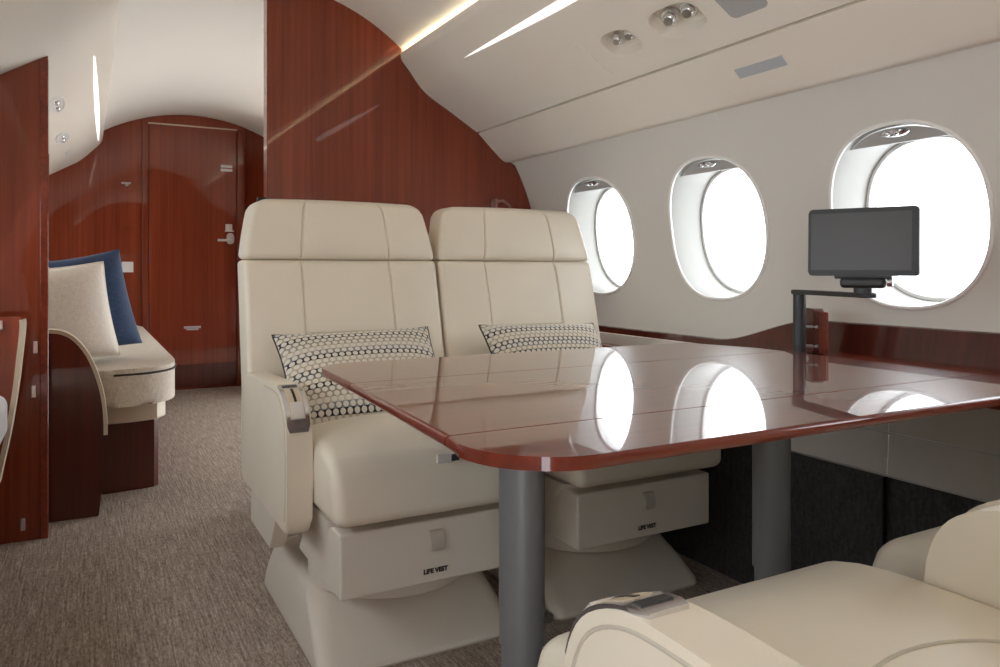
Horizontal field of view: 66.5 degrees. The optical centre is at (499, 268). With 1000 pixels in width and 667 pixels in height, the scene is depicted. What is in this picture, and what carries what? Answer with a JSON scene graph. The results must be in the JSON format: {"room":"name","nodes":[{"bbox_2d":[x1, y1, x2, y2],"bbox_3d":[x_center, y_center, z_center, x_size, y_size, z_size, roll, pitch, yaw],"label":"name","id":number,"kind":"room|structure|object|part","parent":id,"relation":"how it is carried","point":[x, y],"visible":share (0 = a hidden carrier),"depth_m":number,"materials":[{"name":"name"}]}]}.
{"room":"aircraft cabin","nodes":[
{"label":"aircraft cabin","id":0,"kind":"room"},
{"bbox_2d":[0,0,118,174],"bbox_3d":[-1.202,-0.838,2.061,0.375,0.335,8.170,0,0,-29],"label":"ceiling","id":1,"kind":"structure","parent":0,"point":[70,33],"depth_m":2.82,"materials":[{"name":"white"}]},
{"bbox_2d":[49,96,64,113],"bbox_3d":[-2.037,-0.752,3.502,0.066,0.042,0.380,0,0,-29],"label":"light","id":2,"kind":"object","parent":1,"relation":"attached to","point":[57,104],"visible":0.96,"depth_m":3.49,"materials":[{"name":"white plastic"}]},
{"bbox_2d":[56,132,68,143],"bbox_3d":[-2.515,-0.752,4.380,0.066,0.042,0.380,0,0,-29],"label":"light","id":3,"kind":"object","parent":1,"relation":"attached to","point":[62,137],"visible":0.97,"depth_m":4.36,"materials":[{"name":"white plastic"}]},
{"bbox_2d":[93,56,99,140],"bbox_3d":[-2.272,-0.895,4.297,0.023,0.062,2.681,0,0,-27],"label":"lamp slot","id":4,"kind":"object","parent":1,"relation":"attached to","point":[96,93],"visible":1,"depth_m":3.97,"materials":[{"name":"white"}]},
{"bbox_2d":[49,115,263,389],"bbox_3d":[-2.486,-0.163,6.059,2.530,2.225,0.080,0,0,-29],"label":"wall","id":5,"kind":"structure","parent":0,"point":[91,212],"depth_m":5.77,"materials":[{"name":"brown wood"}]},
{"bbox_2d":[122,262,132,271],"bbox_3d":[-2.840,-0.015,5.811,0.080,0.080,0.016,0,0,-29],"label":"switch plate","id":6,"kind":"object","parent":5,"relation":"attached to","point":[126,266],"visible":0.92,"depth_m":5.81,"materials":[{"name":"white plastic"}]},
{"bbox_2d":[142,119,147,331],"bbox_3d":[-2.731,-0.100,5.865,0.043,2.100,0.026,0,0,-29],"label":"trim","id":7,"kind":"structure","parent":5,"relation":"attached to","point":[144,121],"depth_m":5.86,"materials":[{"name":"brown wood"}]},
{"bbox_2d":[149,124,235,387],"bbox_3d":[-2.409,-0.095,6.004,0.644,2.050,0.069,0,0,-29],"label":"door","id":8,"kind":"structure","parent":5,"relation":"in","point":[192,170],"depth_m":6.02,"materials":[{"name":"brown wood"}]},
{"bbox_3d":[-2.426,0.467,6.011,0.124,0.031,0.008,0,0,-29],"label":"vent plate","id":9,"kind":"part","parent":8,"relation":"part of","materials":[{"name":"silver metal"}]},
{"bbox_3d":[-2.416,0.840,6.016,0.636,0.180,0.006,0,0,-29],"label":"kick plate","id":10,"kind":"part","parent":8,"relation":"part of","materials":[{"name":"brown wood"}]},
{"bbox_3d":[-2.202,-0.230,6.100,0.115,0.024,0.040,0,0,-29],"label":"handle","id":11,"kind":"part","parent":8,"relation":"part of","materials":[{"name":"silver metal"}]},
{"bbox_3d":[-2.174,-0.245,6.143,0.056,0.090,0.013,0,0,-29],"label":"lock plate","id":12,"kind":"part","parent":8,"relation":"part of","materials":[{"name":"silver metal"}]},
{"bbox_2d":[148,122,236,130],"bbox_3d":[-2.424,-1.126,6.033,0.657,0.012,0.024,0,0,-29],"label":"trim","id":13,"kind":"structure","parent":5,"relation":"attached to","point":[148,122],"depth_m":6.01,"materials":[{"name":"brown"}]},
{"bbox_2d":[142,115,245,129],"bbox_3d":[-2.415,-1.171,6.039,0.765,0.079,0.022,0,0,-29],"label":"trim","id":14,"kind":"structure","parent":5,"relation":"attached to","point":[168,119],"depth_m":6.02,"materials":[{"name":"brown wood"}]},
{"bbox_2d":[237,130,245,385],"bbox_3d":[-2.107,-0.090,6.205,0.065,2.080,0.026,0,0,-29],"label":"trim","id":15,"kind":"structure","parent":5,"relation":"attached to","point":[241,134],"depth_m":6.19,"materials":[{"name":"brown wood"}]},
{"bbox_2d":[0,0,530,544],"bbox_3d":[-0.906,-0.108,3.101,2.475,2.116,0.067,0,0,-29],"label":"wall","id":16,"kind":"structure","parent":0,"point":[348,120],"depth_m":3.15,"materials":[{"name":"brown wood"}]},
{"bbox_2d":[40,59,48,538],"bbox_3d":[-1.623,0.105,2.715,0.026,1.690,0.076,0,0,-29],"label":"trim","id":17,"kind":"structure","parent":16,"relation":"attached to","point":[44,63],"depth_m":2.68,"materials":[{"name":"brown wood"}]},
{"bbox_2d":[257,197,272,201],"bbox_3d":[-0.938,-0.263,3.039,0.060,0.045,0.023,0,0,-29],"label":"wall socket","id":18,"kind":"object","parent":16,"relation":"attached to","point":[258,198],"visible":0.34,"depth_m":3.02,"materials":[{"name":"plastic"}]},
{"bbox_2d":[264,0,267,197],"bbox_3d":[-0.947,-0.095,3.083,0.006,2.090,0.064,0,0,-29],"label":"trim","id":19,"kind":"structure","parent":16,"relation":"attached to","point":[265,1],"depth_m":3.06,"materials":[{"name":"brown wood"}]},
{"bbox_2d":[491,198,510,207],"bbox_3d":[0.009,-0.290,3.522,0.103,0.070,0.050,0,0,-2],"label":"coat hook","id":20,"kind":"object","parent":16,"relation":"attached to","point":[494,202],"visible":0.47,"depth_m":3.51,"materials":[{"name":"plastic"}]},
{"bbox_2d":[104,0,476,136],"bbox_3d":[-0.478,-1.057,2.456,1.440,0.316,8.170,0,0,-29],"label":"ceiling","id":21,"kind":"structure","parent":0,"point":[202,58],"depth_m":3.93,"materials":[{"name":"white"}]},
{"bbox_2d":[0,386,742,666],"bbox_3d":[-0.574,0.950,2.517,2.600,0.001,8.370,0,0,-29],"label":"floor","id":22,"kind":"structure","parent":0,"point":[172,572],"depth_m":2.34,"materials":[{"name":"beige carpet"}]},
{"bbox_2d":[0,316,26,481],"bbox_3d":[-1.303,0.552,1.659,0.359,0.795,1.800,0,0,-29],"label":"sofa","id":23,"kind":"object","parent":22,"relation":"on","point":[12,328],"visible":1,"depth_m":2.46,"materials":[{"name":"brown wood"}]},
{"bbox_2d":[0,396,6,443],"bbox_3d":[-1.279,0.465,1.627,0.260,0.140,1.700,0,0,-29],"label":"seat cushion","id":24,"kind":"object","parent":23,"relation":"on","point":[3,403],"depth_m":2.30,"materials":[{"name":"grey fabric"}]},
{"bbox_2d":[49,326,175,522],"bbox_3d":[-2.364,0.505,4.196,0.862,0.890,3.016,0,0,-29],"label":"divan","id":25,"kind":"object","parent":22,"relation":"on","point":[105,411],"visible":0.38,"depth_m":2.93,"materials":[{"name":"brown wood"}]},
{"bbox_3d":[-1.788,0.594,2.829,0.566,0.712,0.060,0,0,-29],"label":"panel","id":26,"kind":"part","parent":25,"relation":"part of","materials":[{"name":"brown wood"}]},
{"bbox_3d":[-1.779,0.433,2.834,0.567,0.414,0.066,0,0,-29],"label":"edge trim","id":27,"kind":"part","parent":25,"relation":"part of","materials":[{"name":"beige"}]},
{"bbox_2d":[49,261,120,356],"bbox_3d":[-1.840,0.188,3.166,0.199,0.445,0.472,0,0,42],"label":"pillow","id":28,"kind":"object","parent":25,"relation":"on","point":[78,298],"visible":0.57,"depth_m":3.18,"materials":[{"name":"beige fabric"}]},
{"bbox_2d":[49,249,141,345],"bbox_3d":[-1.863,0.160,3.358,0.191,0.507,0.523,0,0,44],"label":"pillow","id":29,"kind":"object","parent":25,"relation":"on","point":[125,327],"visible":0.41,"depth_m":3.43,"materials":[{"name":"blue fabric"}]},
{"bbox_2d":[92,326,174,408],"bbox_3d":[-2.339,0.481,4.226,0.775,0.153,2.820,0,0,-29],"label":"seat cushion","id":30,"kind":"object","parent":25,"relation":"on","point":[143,374],"depth_m":3.17,"materials":[{"name":"beige fabric"}]},
{"bbox_3d":[-2.377,0.598,4.268,0.708,0.085,2.730,0,0,-29],"label":"seat rail","id":31,"kind":"part","parent":25,"relation":"part of","materials":[{"name":"beige"}]},
{"bbox_2d":[238,199,498,666],"bbox_3d":[-0.350,0.364,2.170,0.638,1.172,0.906,0,0,-29],"label":"armchair","id":32,"kind":"object","parent":22,"relation":"on","point":[398,532],"visible":0.8,"depth_m":1.92,"materials":[{"name":"beige leather"}]},
{"bbox_3d":[-0.613,0.462,2.052,0.061,0.341,0.599,0,0,-29],"label":"armrest","id":33,"kind":"part","parent":32,"relation":"part of","materials":[{"name":"beige leather"}]},
{"bbox_3d":[-0.493,0.324,1.829,0.035,0.063,0.074,0,0,-29],"label":"control plate","id":34,"kind":"part","parent":32,"relation":"part of","materials":[{"name":"beige"}]},
{"bbox_3d":[-0.480,0.336,1.806,0.028,0.039,0.029,0,0,-29],"label":"control lever","id":35,"kind":"part","parent":32,"relation":"part of","materials":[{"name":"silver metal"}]},
{"bbox_3d":[-0.323,0.672,2.119,0.480,0.189,0.630,0,0,-29],"label":"seat frame","id":36,"kind":"part","parent":32,"relation":"part of","materials":[{"name":"beige leather"}]},
{"bbox_3d":[-0.488,0.251,2.423,0.632,0.558,0.253,0,0,-29],"label":"backrest","id":37,"kind":"part","parent":32,"relation":"part of","materials":[{"name":"beige leather"}]},
{"bbox_2d":[271,326,434,424],"bbox_3d":[-0.379,0.300,2.156,0.477,0.243,0.270,0,0,-26],"label":"lumbar pillow","id":38,"kind":"object","parent":32,"relation":"on","point":[303,357],"visible":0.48,"depth_m":2.12,"materials":[{"name":"fabric"}]},
{"bbox_3d":[-0.303,0.788,2.084,0.430,0.047,0.430,0,0,-29],"label":"swivel plate","id":39,"kind":"part","parent":32,"relation":"part of","materials":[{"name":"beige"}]},
{"bbox_3d":[-0.241,0.668,1.969,0.464,0.148,0.370,0,0,-29],"label":"drawer","id":40,"kind":"part","parent":32,"relation":"part of","materials":[{"name":"beige leather"}]},
{"bbox_2d":[312,413,498,527],"bbox_3d":[-0.283,0.479,2.046,0.510,0.188,0.625,0,0,-29],"label":"seat cushion","id":41,"kind":"object","parent":32,"relation":"on","point":[369,468],"depth_m":1.77,"materials":[{"name":"beige leather"}]},
{"bbox_2d":[429,207,720,622],"bbox_3d":[0.210,0.364,2.475,0.638,1.172,0.906,0,0,-29],"label":"armchair","id":42,"kind":"object","parent":22,"relation":"on","point":[604,526],"visible":0.44,"depth_m":2.31,"materials":[{"name":"beige leather"}]},
{"bbox_3d":[0.072,0.251,2.728,0.632,0.558,0.253,0,0,-29],"label":"backrest","id":43,"kind":"part","parent":42,"relation":"part of","materials":[{"name":"beige leather"}]},
{"bbox_2d":[478,323,601,353],"bbox_3d":[0.170,0.295,2.490,0.446,0.228,0.206,0,0,-26],"label":"lumbar pillow","id":44,"kind":"object","parent":42,"relation":"on","point":[499,339],"visible":0.41,"depth_m":2.47,"materials":[{"name":"fabric"}]},
{"bbox_3d":[0.238,0.672,2.424,0.480,0.189,0.630,0,0,-29],"label":"seat frame","id":45,"kind":"part","parent":42,"relation":"part of","materials":[{"name":"beige leather"}]},
{"bbox_3d":[0.257,0.788,2.389,0.430,0.047,0.430,0,0,-29],"label":"swivel plate","id":46,"kind":"part","parent":42,"relation":"part of","materials":[{"name":"beige"}]},
{"bbox_3d":[0.319,0.668,2.275,0.464,0.148,0.370,0,0,-29],"label":"drawer","id":47,"kind":"part","parent":42,"relation":"part of","materials":[{"name":"beige"}]},
{"bbox_2d":[545,449,720,487],"bbox_3d":[0.277,0.479,2.352,0.510,0.188,0.625,0,0,-29],"label":"seat cushion","id":48,"kind":"object","parent":42,"relation":"on","point":[651,468],"depth_m":2.06,"materials":[{"name":"beige leather"}]},
{"bbox_2d":[322,343,999,666],"bbox_3d":[0.303,0.582,1.535,1.200,0.737,0.974,0,0,-29],"label":"conference table","id":49,"kind":"object","parent":22,"relation":"on","point":[524,415],"visible":0.99,"depth_m":1.25,"materials":[{"name":"brown wood"}]},
{"bbox_3d":[0.034,0.412,1.180,0.071,0.326,0.071,0,0,-29],"label":"leg","id":50,"kind":"part","parent":49,"relation":"part of","materials":[{"name":"grey paint"}]},
{"bbox_3d":[0.526,0.412,1.476,0.071,0.326,0.071,0,0,-29],"label":"leg","id":51,"kind":"part","parent":49,"relation":"part of","materials":[{"name":"grey paint"}]},
{"bbox_2d":[538,505,999,666],"bbox_3d":[0.469,0.364,0.648,0.638,1.172,0.906,0,0,-29],"label":"armchair","id":52,"kind":"object","parent":22,"relation":"on","point":[830,613],"visible":1,"depth_m":0.82,"materials":[{"name":"beige leather"}]},
{"bbox_3d":[0.093,0.336,0.737,0.028,0.039,0.029,0,0,-29],"label":"control lever","id":53,"kind":"part","parent":52,"relation":"part of","materials":[{"name":"silver metal"}]},
{"bbox_3d":[0.106,0.324,0.713,0.035,0.063,0.074,0,0,-29],"label":"control plate","id":54,"kind":"part","parent":52,"relation":"part of","materials":[{"name":"metal"}]},
{"bbox_3d":[0.228,0.462,0.491,0.061,0.341,0.599,0,0,-29],"label":"armrest","id":55,"kind":"part","parent":52,"relation":"part of","materials":[{"name":"beige leather"}]},
{"bbox_2d":[538,561,999,666],"bbox_3d":[0.402,0.479,0.772,0.510,0.188,0.625,0,0,-29],"label":"seat cushion","id":56,"kind":"object","parent":52,"relation":"on","point":[830,613],"depth_m":0.87,"materials":[{"name":"beige leather"}]},
{"bbox_3d":[0.731,0.462,0.765,0.061,0.341,0.599,0,0,-29],"label":"armrest","id":57,"kind":"part","parent":52,"relation":"part of","materials":[{"name":"beige leather"}]},
{"bbox_2d":[881,476,886,546],"bbox_3d":[0.961,0.735,1.907,0.017,0.430,0.006,0,0,-29],"label":"trim","id":58,"kind":"structure","parent":22,"relation":"on","point":[883,479],"depth_m":1.90,"materials":[{"name":"black plastic"}]},
{"bbox_2d":[872,499,999,581],"bbox_3d":[1.026,0.364,0.965,0.638,1.172,0.906,0,0,-29],"label":"armchair","id":59,"kind":"object","parent":22,"relation":"on","point":[906,555],"visible":0.19,"depth_m":1.18,"materials":[{"name":"beige leather"}]},
{"bbox_2d":[872,526,941,581],"bbox_3d":[0.958,0.479,1.088,0.510,0.188,0.625,0,0,-29],"label":"seat cushion","id":60,"kind":"object","parent":59,"relation":"on","point":[906,555],"depth_m":1.18,"materials":[{"name":"beige leather"}]},
{"bbox_3d":[0.785,0.462,0.808,0.061,0.341,0.599,0,0,-29],"label":"armrest","id":61,"kind":"part","parent":59,"relation":"part of","materials":[{"name":"beige leather"}]},
{"bbox_2d":[401,0,855,131],"bbox_3d":[0.256,-0.786,2.463,0.386,0.314,7.480,0,0,-29],"label":"ceiling","id":62,"kind":"structure","parent":0,"point":[504,81],"depth_m":2.62,"materials":[{"name":"white"}]},
{"bbox_2d":[466,0,576,56],"bbox_3d":[0.151,-0.819,2.422,0.021,0.023,1.210,0,0,-29],"label":"lamp slot","id":63,"kind":"object","parent":62,"relation":"attached to","point":[559,4],"visible":1,"depth_m":2.49,"materials":[{"name":"white"}]},
{"bbox_2d":[538,44,611,89],"bbox_3d":[0.255,-0.692,2.621,0.150,0.090,0.250,0,0,-29],"label":"access panel","id":64,"kind":"object","parent":62,"relation":"attached to","point":[573,66],"visible":1,"depth_m":2.61,"materials":[{"name":"white plastic"}]},
{"bbox_2d":[600,29,642,56],"bbox_3d":[0.380,-0.714,2.367,0.107,0.083,0.152,0,0,-29],"label":"light","id":65,"kind":"object","parent":62,"relation":"attached to","point":[619,42],"visible":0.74,"depth_m":2.40,"materials":[{"name":"white plastic"}]},
{"bbox_2d":[613,36,621,43],"bbox_3d":[0.369,-0.722,2.391,0.032,0.034,0.034,0,0,-29],"label":"bulb","id":66,"kind":"object","parent":65,"relation":"attached to","point":[616,39],"depth_m":2.38,"materials":[{"name":"silver metal"}]},
{"bbox_2d":[646,1,707,38],"bbox_3d":[0.501,-0.713,2.149,0.112,0.086,0.202,0,0,-29],"label":"light","id":67,"kind":"object","parent":62,"relation":"attached to","point":[678,19],"visible":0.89,"depth_m":2.17,"materials":[{"name":"white plastic"}]},
{"bbox_2d":[663,13,675,23],"bbox_3d":[0.486,-0.720,2.180,0.041,0.043,0.043,0,0,-29],"label":"socket","id":68,"kind":"object","parent":67,"relation":"attached to","point":[668,18],"depth_m":2.16,"materials":[{"name":"silver metal"}]},
{"bbox_2d":[681,5,694,15],"bbox_3d":[0.523,-0.720,2.113,0.041,0.043,0.043,0,0,-29],"label":"socket","id":69,"kind":"object","parent":67,"relation":"attached to","point":[686,10],"depth_m":2.10,"materials":[{"name":"silver metal"}]},
{"bbox_2d":[715,0,766,17],"bbox_3d":[0.614,-0.694,1.957,0.092,0.056,0.124,0,0,-29],"label":"ceiling vent","id":70,"kind":"object","parent":62,"relation":"in","point":[734,8],"visible":1,"depth_m":1.98,"materials":[{"name":"grey"}]},
{"bbox_2d":[512,41,999,338],"bbox_3d":[0.458,-0.110,2.994,0.173,0.880,8.220,0,0,-29],"label":"wall","id":71,"kind":"structure","parent":0,"point":[642,165],"depth_m":2.34,"materials":[{"name":"white plastic"}]},
{"bbox_2d":[566,176,635,294],"bbox_3d":[0.473,-0.137,3.238,0.261,0.493,0.466,0,0,-29],"label":"window","id":72,"kind":"structure","parent":71,"relation":"in","point":[587,198],"depth_m":3.39,"materials":[{"name":"white plastic"}]},
{"bbox_3d":[0.381,-0.355,3.187,0.027,0.020,0.088,0,0,-29],"label":"pull handle","id":73,"kind":"part","parent":72,"relation":"part of","materials":[{"name":"silver metal"}]},
{"bbox_2d":[575,180,611,192],"bbox_3d":[0.394,-0.351,3.194,0.023,0.038,0.302,0,0,-29],"label":"blind","id":74,"kind":"object","parent":72,"relation":"attached to","point":[586,185],"depth_m":3.19,"materials":[{"name":"grey"}]},
{"bbox_2d":[668,155,768,300],"bbox_3d":[0.794,-0.137,2.647,0.261,0.493,0.460,0,0,-29],"label":"window","id":75,"kind":"structure","parent":71,"relation":"in","point":[694,183],"depth_m":2.80,"materials":[{"name":"white plastic"}]},
{"bbox_3d":[0.702,-0.355,2.597,0.027,0.020,0.088,0,0,-29],"label":"pull handle","id":76,"kind":"part","parent":75,"relation":"part of","materials":[{"name":"silver metal"}]},
{"bbox_2d":[682,160,737,175],"bbox_3d":[0.715,-0.351,2.604,0.023,0.038,0.301,0,0,-29],"label":"blind","id":77,"kind":"object","parent":75,"relation":"attached to","point":[699,166],"depth_m":2.60,"materials":[{"name":"grey plastic"}]},
{"bbox_2d":[479,0,999,162],"bbox_3d":[0.514,-0.573,2.603,0.208,0.144,7.480,0,0,-29],"label":"ceiling panel","id":78,"kind":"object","parent":71,"relation":"attached to","point":[856,38],"depth_m":2.10,"materials":[{"name":"white plastic"}]},
{"bbox_2d":[600,332,888,431],"bbox_3d":[0.532,0.330,2.764,0.034,0.160,1.914,0,0,-29],"label":"trim","id":79,"kind":"structure","parent":71,"relation":"attached to","point":[611,338],"depth_m":2.81,"materials":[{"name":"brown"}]},
{"bbox_2d":[732,53,790,79],"bbox_3d":[0.727,-0.564,2.127,0.035,0.033,0.184,0,0,-29],"label":"air vent","id":80,"kind":"object","parent":71,"relation":"attached to","point":[778,61],"visible":1,"depth_m":2.12,"materials":[{"name":"white plastic"}]},
{"bbox_2d":[768,99,801,289],"bbox_3d":[0.848,-0.110,2.286,0.173,0.880,0.040,0,0,-29],"label":"trim","id":81,"kind":"structure","parent":71,"relation":"attached to","point":[768,99],"depth_m":2.32,"materials":[{"name":"white"}]},
{"bbox_2d":[599,321,999,409],"bbox_3d":[1.192,0.238,1.466,0.345,0.173,4.815,0,0,-29],"label":"ledge","id":82,"kind":"object","parent":71,"relation":"attached to","point":[976,352],"visible":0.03,"depth_m":2.02,"materials":[{"name":"brown wood"}]},
{"bbox_2d":[806,308,827,353],"bbox_3d":[0.880,0.172,2.143,0.089,0.124,0.080,0,0,31],"label":"holder","id":83,"kind":"object","parent":82,"relation":"on","point":[816,318],"visible":0.95,"depth_m":2.11,"materials":[{"name":"brown wood"}]},
{"bbox_2d":[791,205,920,353],"bbox_3d":[0.825,0.046,1.882,0.151,0.380,0.394,0,0,-22],"label":"monitor","id":84,"kind":"object","parent":82,"relation":"on","point":[862,248],"visible":0.98,"depth_m":1.79,"materials":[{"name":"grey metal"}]},
{"bbox_3d":[0.811,0.149,2.064,0.033,0.174,0.033,0,0,-29],"label":"post","id":85,"kind":"part","parent":84,"relation":"part of","materials":[{"name":"grey metal"}]},
{"bbox_3d":[0.839,0.062,1.934,0.038,0.012,0.311,0,0,-12],"label":"swing arm","id":86,"kind":"part","parent":84,"relation":"part of","materials":[{"name":"grey metal"}]},
{"bbox_3d":[0.906,0.030,1.769,0.012,0.022,0.022,0,0,36],"label":"tilt knob","id":87,"kind":"part","parent":84,"relation":"part of","materials":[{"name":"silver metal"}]},
{"bbox_2d":[660,445,985,583],"bbox_3d":[1.202,0.735,1.469,0.027,0.430,4.830,0,0,-29],"label":"lower wall panel","id":88,"kind":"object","parent":71,"relation":"attached to","point":[836,508],"depth_m":2.09,"materials":[{"name":"black fabric"}]},
{"bbox_2d":[791,428,888,473],"bbox_3d":[0.525,0.466,2.761,0.032,0.100,1.914,0,0,-29],"label":"trim","id":89,"kind":"structure","parent":71,"relation":"attached to","point":[867,449],"depth_m":2.00,"materials":[{"name":"grey"}]},
{"bbox_2d":[791,450,991,502],"bbox_3d":[1.219,0.518,1.478,0.024,0.007,4.830,0,0,-29],"label":"trim","id":90,"kind":"structure","parent":71,"relation":"attached to","point":[793,451],"depth_m":1.89,"materials":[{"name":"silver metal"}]},
{"bbox_2d":[828,120,994,310],"bbox_3d":[1.123,-0.137,2.045,0.261,0.493,0.456,0,0,-29],"label":"window","id":91,"kind":"structure","parent":71,"relation":"in","point":[858,170],"depth_m":2.13,"materials":[{"name":"white plastic"}]},
{"bbox_3d":[1.030,-0.355,1.995,0.027,0.020,0.088,0,0,-29],"label":"pull handle","id":92,"kind":"part","parent":91,"relation":"part of","materials":[{"name":"silver metal"}]},
{"bbox_2d":[852,126,948,149],"bbox_3d":[1.043,-0.351,2.002,0.023,0.038,0.300,0,0,-29],"label":"blind","id":93,"kind":"object","parent":91,"relation":"attached to","point":[877,137],"depth_m":2.00,"materials":[{"name":"grey plastic"}]},
{"bbox_2d":[860,427,999,456],"bbox_3d":[1.222,0.413,1.480,0.018,0.005,4.830,0,0,-29],"label":"trim","id":94,"kind":"structure","parent":71,"relation":"attached to","point":[884,432],"depth_m":1.81,"materials":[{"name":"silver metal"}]},
{"bbox_2d":[887,435,999,500],"bbox_3d":[1.681,0.466,0.639,0.032,0.100,2.914,0,0,-29],"label":"wall panel","id":95,"kind":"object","parent":71,"relation":"attached to","point":[975,474],"depth_m":1.78,"materials":[{"name":"grey"}]},
{"bbox_2d":[889,408,999,454],"bbox_3d":[1.688,0.330,0.642,0.034,0.160,2.914,0,0,-29],"label":"trim","id":96,"kind":"structure","parent":71,"relation":"attached to","point":[979,429],"depth_m":1.76,"materials":[{"name":"grey"}]}
]}

